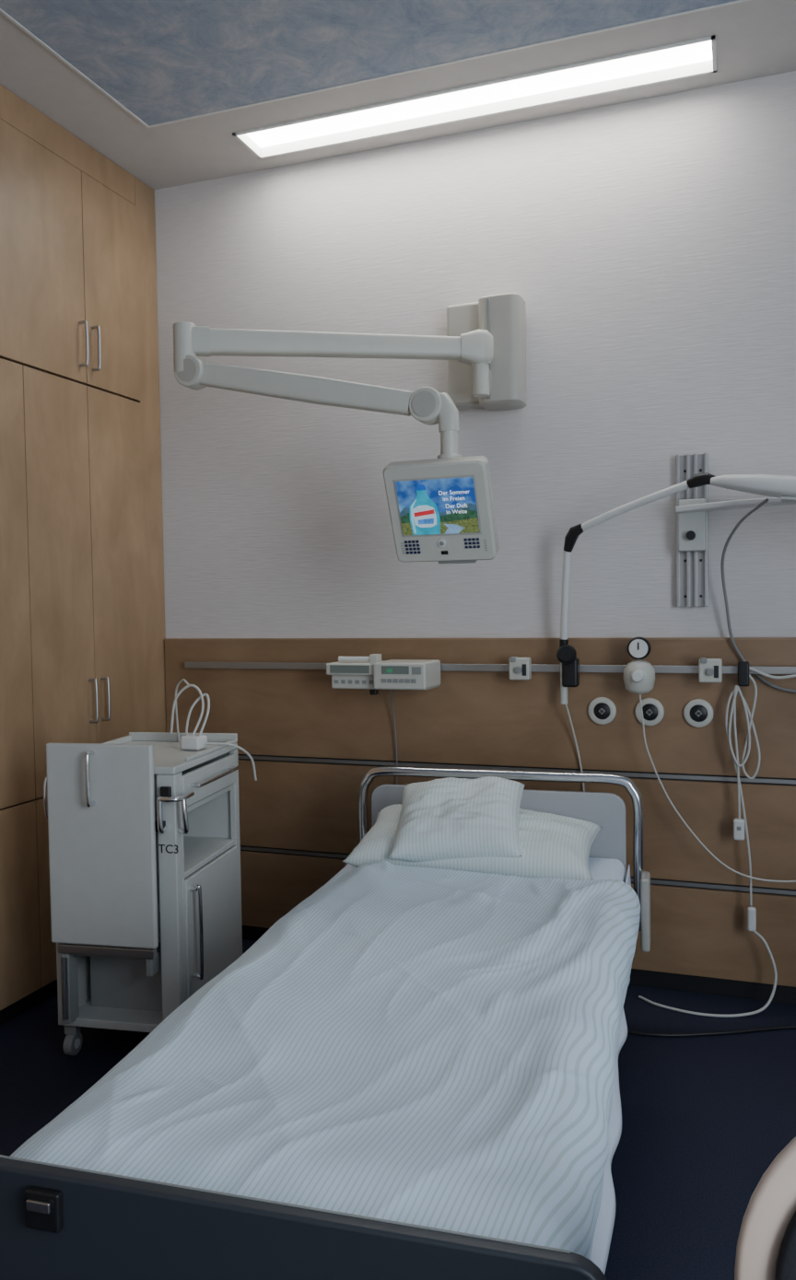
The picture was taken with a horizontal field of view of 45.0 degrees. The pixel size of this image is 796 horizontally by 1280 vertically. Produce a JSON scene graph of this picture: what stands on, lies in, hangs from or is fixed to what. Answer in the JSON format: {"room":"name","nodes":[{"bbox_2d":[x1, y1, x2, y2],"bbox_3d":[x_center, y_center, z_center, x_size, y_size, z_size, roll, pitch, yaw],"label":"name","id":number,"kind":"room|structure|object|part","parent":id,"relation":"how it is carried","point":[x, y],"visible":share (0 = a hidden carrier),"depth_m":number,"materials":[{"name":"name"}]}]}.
{"room":"hospital room","nodes":[
{"label":"hospital room","id":0,"kind":"room"},
{"bbox_2d":[0,939,795,1279],"bbox_3d":[-0.036,1.361,1.032,5.100,0.100,5.200,0,2,20],"label":"floor","id":1,"kind":"structure","parent":0,"point":[704,1118],"depth_m":2.58,"materials":[{"name":"blue carpet"}]},
{"bbox_2d":[0,83,166,1025],"bbox_3d":[-2.011,-0.201,1.724,0.557,3.028,4.898,0,2,20],"label":"tall cabinet","id":2,"kind":"object","parent":1,"relation":"on","point":[83,631],"visible":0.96,"depth_m":3.35,"materials":[{"name":"brown wood"}]},
{"bbox_3d":[-1.290,-0.179,3.046,0.020,1.440,0.327,0,2,20],"label":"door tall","id":3,"kind":"part","parent":2,"relation":"part of","materials":[{"name":"brown wood"}]},
{"bbox_3d":[-1.274,0.864,3.087,0.020,0.637,0.327,0,2,20],"label":"door","id":4,"kind":"part","parent":2,"relation":"part of","materials":[{"name":"brown wood"}]},
{"bbox_3d":[-1.251,-1.292,3.158,0.020,0.757,0.657,0,2,20],"label":"door","id":5,"kind":"part","parent":2,"relation":"part of","materials":[{"name":"brown wood"}]},
{"bbox_3d":[-1.162,0.850,3.398,0.020,0.637,0.327,0,2,20],"label":"door","id":6,"kind":"part","parent":2,"relation":"part of","materials":[{"name":"brown wood"}]},
{"bbox_3d":[-1.178,-0.193,3.357,0.020,1.440,0.327,0,2,20],"label":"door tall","id":7,"kind":"part","parent":2,"relation":"part of","materials":[{"name":"brown wood"}]},
{"bbox_3d":[-1.121,-1.059,3.436,0.037,0.164,0.011,0,2,20],"label":"handle","id":8,"kind":"part","parent":2,"relation":"part of","materials":[{"name":"metal"}]},
{"bbox_3d":[-1.101,0.220,3.486,0.037,0.164,0.011,0,2,20],"label":"handle","id":9,"kind":"part","parent":2,"relation":"part of","materials":[{"name":"metal"}]},
{"bbox_3d":[-1.097,-1.062,3.502,0.037,0.164,0.011,0,2,20],"label":"handle","id":10,"kind":"part","parent":2,"relation":"part of","materials":[{"name":"metal"}]},
{"bbox_3d":[-1.077,0.217,3.552,0.037,0.164,0.011,0,2,20],"label":"handle","id":11,"kind":"part","parent":2,"relation":"part of","materials":[{"name":"metal"}]},
{"bbox_3d":[-1.083,-1.313,3.624,0.020,0.757,0.327,0,2,20],"label":"door","id":12,"kind":"part","parent":2,"relation":"part of","materials":[{"name":"brown wood"}]},
{"bbox_3d":[-1.067,-0.207,3.667,0.020,1.440,0.327,0,2,20],"label":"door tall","id":13,"kind":"part","parent":2,"relation":"part of","materials":[{"name":"brown wood"}]},
{"bbox_2d":[43,732,242,1055],"bbox_3d":[-0.786,0.766,3.028,0.477,0.955,0.585,0,2,12],"label":"base cabinet","id":14,"kind":"object","parent":1,"relation":"on","point":[144,829],"visible":0.84,"depth_m":2.81,"materials":[{"name":"white metal"}]},
{"bbox_3d":[-1.042,0.473,2.893,0.049,0.141,0.018,-2,3,-33],"label":"handle","id":15,"kind":"part","parent":14,"relation":"part of","materials":[{"name":"silver metal"}]},
{"bbox_3d":[-1.006,0.772,2.877,0.030,0.762,0.030,0,2,12],"label":"post","id":16,"kind":"part","parent":14,"relation":"part of","materials":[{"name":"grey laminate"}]},
{"bbox_3d":[-0.881,0.398,2.754,0.013,0.161,0.040,0,2,12],"label":"handle","id":17,"kind":"part","parent":14,"relation":"part of","materials":[{"name":"silver metal"}]},
{"bbox_3d":[-0.812,1.018,2.929,0.265,0.220,0.010,0,2,12],"label":"panel","id":18,"kind":"part","parent":14,"relation":"part of","materials":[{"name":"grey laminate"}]},
{"bbox_3d":[-0.675,0.505,2.759,0.015,0.104,0.047,0,2,12],"label":"corner rail","id":19,"kind":"part","parent":14,"relation":"part of","materials":[{"name":"silver metal"}]},
{"bbox_3d":[-0.663,0.770,2.806,0.058,0.762,0.030,0,2,12],"label":"post","id":20,"kind":"part","parent":14,"relation":"part of","materials":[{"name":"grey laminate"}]},
{"bbox_3d":[-0.643,0.452,2.773,0.079,0.015,0.099,0,2,12],"label":"corner rail","id":21,"kind":"part","parent":14,"relation":"part of","materials":[{"name":"silver metal"}]},
{"bbox_3d":[-0.597,0.868,2.858,0.038,0.286,0.014,0,2,12],"label":"door handle","id":22,"kind":"part","parent":14,"relation":"part of","materials":[{"name":"silver metal"}]},
{"bbox_3d":[-0.593,0.439,3.023,0.018,0.095,0.410,0,2,12],"label":"drawer","id":23,"kind":"part","parent":14,"relation":"part of","materials":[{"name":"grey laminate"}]},
{"bbox_3d":[-0.586,0.906,3.041,0.018,0.410,0.410,0,2,12],"label":"cupboard door","id":24,"kind":"part","parent":14,"relation":"part of","materials":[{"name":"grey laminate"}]},
{"bbox_2d":[170,678,256,780],"bbox_3d":[-0.641,0.301,3.161,0.299,0.341,0.183,0,2,20],"label":"cable","id":25,"kind":"object","parent":14,"relation":"attached to","point":[188,742],"visible":1,"depth_m":3.13,"materials":[{"name":"white plastic"}]},
{"bbox_3d":[-0.569,0.426,3.012,0.037,0.012,0.328,0,2,12],"label":"drawer handle","id":26,"kind":"part","parent":14,"relation":"part of","materials":[{"name":"silver metal"}]},
{"bbox_2d":[0,766,650,1279],"bbox_3d":[0.053,0.865,2.226,0.988,0.795,2.021,0,2,16],"label":"hospital bed","id":27,"kind":"object","parent":1,"relation":"on","point":[58,1222],"visible":0.31,"depth_m":1.31,"materials":[{"name":"silver metal"}]},
{"bbox_3d":[-0.497,0.784,1.331,0.037,0.015,0.006,0,2,16],"label":"foot latch plate","id":28,"kind":"part","parent":27,"relation":"part of","materials":[{"name":"metal"}]},
{"bbox_3d":[-0.214,0.945,1.288,0.980,0.398,0.028,0,2,16],"label":"footboard","id":29,"kind":"part","parent":27,"relation":"part of","materials":[{"name":"grey plastic"}]},
{"bbox_2d":[9,861,639,1259],"bbox_3d":[0.022,0.759,2.039,0.913,0.187,1.546,0,2,16],"label":"duvet","id":30,"kind":"object","parent":27,"relation":"on","point":[431,1047],"visible":1,"depth_m":1.65,"materials":[{"name":"white fabric"}]},
{"bbox_2d":[388,776,524,862],"bbox_3d":[0.183,0.545,2.909,0.394,0.248,0.281,0,2,11],"label":"pillow","id":31,"kind":"object","parent":27,"relation":"on","point":[448,818],"visible":0.93,"depth_m":2.82,"materials":[{"name":"white fabric"}]},
{"bbox_2d":[342,803,602,880],"bbox_3d":[0.238,0.628,2.956,0.741,0.210,0.363,0,2,16],"label":"pillow","id":32,"kind":"object","parent":27,"relation":"on","point":[552,845],"visible":0.44,"depth_m":2.82,"materials":[{"name":"white fabric"}]},
{"bbox_3d":[0.044,0.819,2.218,0.852,0.160,1.905,0,4,16],"label":"mattress","id":33,"kind":"part","parent":27,"relation":"part of","materials":[{"name":"white fabric"}]},
{"bbox_3d":[0.317,0.644,3.159,0.840,0.315,0.022,0,2,16],"label":"headboard","id":34,"kind":"part","parent":27,"relation":"part of","materials":[{"name":"grey plastic"}]},
{"bbox_2d":[627,1024,795,1036],"bbox_3d":[1.137,1.211,2.975,1.214,0.010,0.124,-1,2,8],"label":"cable","id":35,"kind":"object","parent":1,"relation":"on","point":[791,1026],"visible":0.68,"depth_m":2.97,"materials":[{"name":"plastic"}]},
{"bbox_2d":[733,1136,795,1279],"bbox_3d":[0.531,0.906,0.755,0.540,0.795,0.561,0,2,26],"label":"chair","id":36,"kind":"object","parent":1,"relation":"on","point":[765,1249],"visible":1,"depth_m":1.00,"materials":[{"name":"beige plastic"}]},
{"bbox_2d":[0,0,795,189],"bbox_3d":[-0.131,-1.816,0.924,5.000,0.200,5.000,0,2,20],"label":"ceiling","id":37,"kind":"structure","parent":0,"point":[755,39],"depth_m":3.17,"materials":[{"name":"paint"}]},
{"bbox_2d":[0,0,737,126],"bbox_3d":[0.180,-1.713,0.785,3.720,0.004,4.140,0,2,20],"label":"panel","id":38,"kind":"object","parent":37,"relation":"attached to","point":[164,61],"depth_m":2.85,"materials":[{"name":"blue paint"}]},
{"bbox_2d":[0,0,750,127],"bbox_3d":[0.177,-1.712,0.790,3.730,0.007,4.148,0,2,20],"label":"trim","id":39,"kind":"structure","parent":37,"relation":"attached to","point":[4,13],"depth_m":2.98,"materials":[{"name":"white plastic"}]},
{"bbox_2d":[232,34,716,159],"bbox_3d":[0.213,-1.839,3.248,1.635,0.066,0.205,0,2,20],"label":"ceiling light","id":40,"kind":"object","parent":37,"relation":"in","point":[696,57],"depth_m":3.25,"materials":[{"name":"white plastic"}]},
{"bbox_2d":[153,70,795,638],"bbox_3d":[0.801,-0.409,3.364,5.100,3.230,0.100,0,2,20],"label":"wall","id":41,"kind":"structure","parent":0,"point":[647,246],"depth_m":3.42,"materials":[{"name":"paint"}]},
{"bbox_2d":[172,292,526,564],"bbox_3d":[-0.129,-0.710,3.247,1.046,0.936,0.740,0,2,20],"label":"monitor arm","id":42,"kind":"object","parent":41,"relation":"attached to","point":[441,509],"visible":1,"depth_m":3.02,"materials":[{"name":"plastic"}]},
{"bbox_3d":[0.276,-1.011,3.427,0.190,0.360,0.084,0,2,20],"label":"wall plate","id":43,"kind":"part","parent":42,"relation":"part of","materials":[{"name":"plastic"}]},
{"bbox_2d":[163,637,795,987],"bbox_3d":[1.077,0.574,3.243,4.300,1.166,0.023,0,2,20],"label":"panelling","id":44,"kind":"object","parent":41,"relation":"attached to","point":[311,744],"visible":0.48,"depth_m":3.41,"materials":[{"name":"brown wood"}]},
{"bbox_2d":[184,662,795,674],"bbox_3d":[1.117,0.098,3.177,4.180,0.026,0.042,0,2,20],"label":"rail","id":45,"kind":"object","parent":44,"relation":"attached to","point":[615,669],"visible":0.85,"depth_m":3.42,"materials":[{"name":"metal"}]},
{"bbox_2d":[325,653,440,784],"bbox_3d":[-0.046,0.357,3.495,0.385,0.615,0.229,0,2,20],"label":"medical control unit","id":46,"kind":"object","parent":45,"relation":"attached to","point":[372,673],"visible":0.96,"depth_m":3.41,"materials":[{"name":"white plastic"}]},
{"bbox_3d":[-0.019,0.410,3.571,0.011,0.501,0.072,0,2,20],"label":"power cord","id":47,"kind":"part","parent":46,"relation":"part of","materials":[{"name":"grey plastic"}]},
{"bbox_2d":[508,656,531,680],"bbox_3d":[0.426,0.099,3.370,0.072,0.081,0.060,0,2,20],"label":"clamp","id":48,"kind":"object","parent":45,"relation":"attached to","point":[519,668],"visible":1,"depth_m":3.35,"materials":[{"name":"white plastic"}]},
{"bbox_3d":[0.419,0.105,3.349,0.024,0.024,0.015,0,2,20],"label":"knob","id":49,"kind":"part","parent":48,"relation":"part of","materials":[{"name":"grey plastic"}]},
{"bbox_2d":[556,472,795,791],"bbox_3d":[1.074,0.102,2.978,1.212,1.230,0.433,0,2,20],"label":"medical support arm","id":50,"kind":"object","parent":45,"relation":"attached to","point":[783,487],"visible":0.93,"depth_m":3.13,"materials":[{"name":"white plastic"}]},
{"bbox_3d":[0.573,0.116,3.326,0.026,0.210,0.026,0,2,20],"label":"post","id":51,"kind":"part","parent":50,"relation":"part of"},
{"bbox_3d":[0.573,-0.138,3.291,0.026,0.344,0.077,-1,2,-8],"label":"arm","id":52,"kind":"part","parent":50,"relation":"part of","materials":[{"name":"white plastic"}]},
{"bbox_3d":[0.577,0.051,3.286,0.068,0.070,0.056,0,2,20],"label":"clamp knob","id":53,"kind":"part","parent":50,"relation":"part of","materials":[{"name":"black plastic"}]},
{"bbox_3d":[0.613,0.459,3.358,0.087,0.502,0.018,-2,3,-29],"label":"lamp cord","id":54,"kind":"part","parent":50,"relation":"part of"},
{"bbox_3d":[0.759,-0.429,3.091,0.406,0.147,0.030,1,3,40],"label":"arm","id":55,"kind":"part","parent":50,"relation":"part of","materials":[{"name":"white plastic"}]},
{"bbox_2d":[622,636,795,882],"bbox_3d":[1.082,0.383,3.110,0.693,0.788,0.129,0,2,20],"label":"vacuum regulator","id":56,"kind":"object","parent":45,"relation":"attached to","point":[638,678],"visible":1,"depth_m":3.18,"materials":[{"name":"white plastic"}]},
{"bbox_3d":[0.783,0.120,3.151,0.044,0.044,0.026,0,2,20],"label":"knob","id":57,"kind":"part","parent":56,"relation":"part of","materials":[{"name":"white plastic"}]},
{"bbox_2d":[622,660,654,694],"bbox_3d":[0.804,0.123,3.208,0.104,0.112,0.104,0,2,20],"label":"vacuum regulator","id":58,"kind":"object","parent":56,"relation":"on","point":[645,668],"depth_m":3.17,"materials":[{"name":"white plastic"}]},
{"bbox_2d":[698,657,721,682],"bbox_3d":[1.024,0.099,3.155,0.072,0.081,0.060,0,2,20],"label":"clamp","id":59,"kind":"object","parent":45,"relation":"attached to","point":[709,669],"visible":1,"depth_m":3.14,"materials":[{"name":"white plastic"}]},
{"bbox_3d":[1.016,0.104,3.134,0.024,0.024,0.015,0,2,20],"label":"knob","id":60,"kind":"part","parent":59,"relation":"part of","materials":[{"name":"grey plastic"}]},
{"bbox_2d":[638,661,795,1017],"bbox_3d":[1.113,0.642,3.114,0.650,1.140,0.122,0,2,10],"label":"cable","id":61,"kind":"object","parent":45,"relation":"attached to","point":[738,824],"visible":1,"depth_m":3.14,"materials":[{"name":"white plastic"}]},
{"bbox_3d":[1.011,1.081,3.145,0.437,0.264,0.111,0,2,13],"label":"hand switch cord","id":62,"kind":"part","parent":61,"relation":"part of","materials":[{"name":"white plastic"}]},
{"bbox_2d":[746,906,756,931],"bbox_3d":[1.159,0.915,3.154,0.027,0.080,0.025,0,2,20],"label":"switch","id":63,"kind":"object","parent":61,"relation":"attached to","point":[750,911],"depth_m":3.14,"materials":[{"name":"white plastic"}]},
{"bbox_2d":[588,697,616,724],"bbox_3d":[0.709,0.246,3.342,0.096,0.096,0.017,0,2,20],"label":"outlet","id":64,"kind":"object","parent":44,"relation":"attached to","point":[601,710],"visible":1,"depth_m":3.34,"materials":[{"name":"white plastic"}]},
{"bbox_2d":[635,698,663,725],"bbox_3d":[0.859,0.246,3.288,0.096,0.096,0.017,0,2,20],"label":"outlet","id":65,"kind":"object","parent":44,"relation":"attached to","point":[653,711],"visible":0.92,"depth_m":3.28,"materials":[{"name":"white plastic"}]},
{"bbox_2d":[683,698,713,727],"bbox_3d":[1.010,0.246,3.234,0.096,0.096,0.017,0,2,20],"label":"outlet","id":66,"kind":"object","parent":44,"relation":"attached to","point":[698,713],"visible":1,"depth_m":3.23,"materials":[{"name":"white plastic"}]},
{"bbox_2d":[242,925,795,1004],"bbox_3d":[1.088,1.176,3.272,4.300,0.060,0.012,0,2,20],"label":"baseboard","id":67,"kind":"structure","parent":41,"relation":"attached to","point":[732,988],"depth_m":3.28,"materials":[{"name":"black plastic"}]},
{"bbox_2d":[674,453,795,606],"bbox_3d":[1.153,-0.364,3.095,0.524,0.510,0.132,0,3,27],"label":"wall mount bracket","id":68,"kind":"object","parent":41,"relation":"attached to","point":[692,506],"visible":0.99,"depth_m":3.21,"materials":[{"name":"metal"}]},
{"bbox_3d":[0.962,-0.344,3.162,0.030,0.030,0.025,0,2,20],"label":"carriage knob","id":69,"kind":"part","parent":68,"relation":"part of","materials":[{"name":"black plastic"}]},
{"bbox_3d":[0.989,-0.367,3.238,0.104,0.510,0.012,0,2,20],"label":"plate","id":70,"kind":"part","parent":68,"relation":"part of","materials":[{"name":"metal"}]},
{"bbox_3d":[1.155,-0.435,3.080,0.503,0.035,0.120,0,2,25],"label":"shelf arm","id":71,"kind":"part","parent":68,"relation":"part of","materials":[{"name":"white plastic"}]}
]}

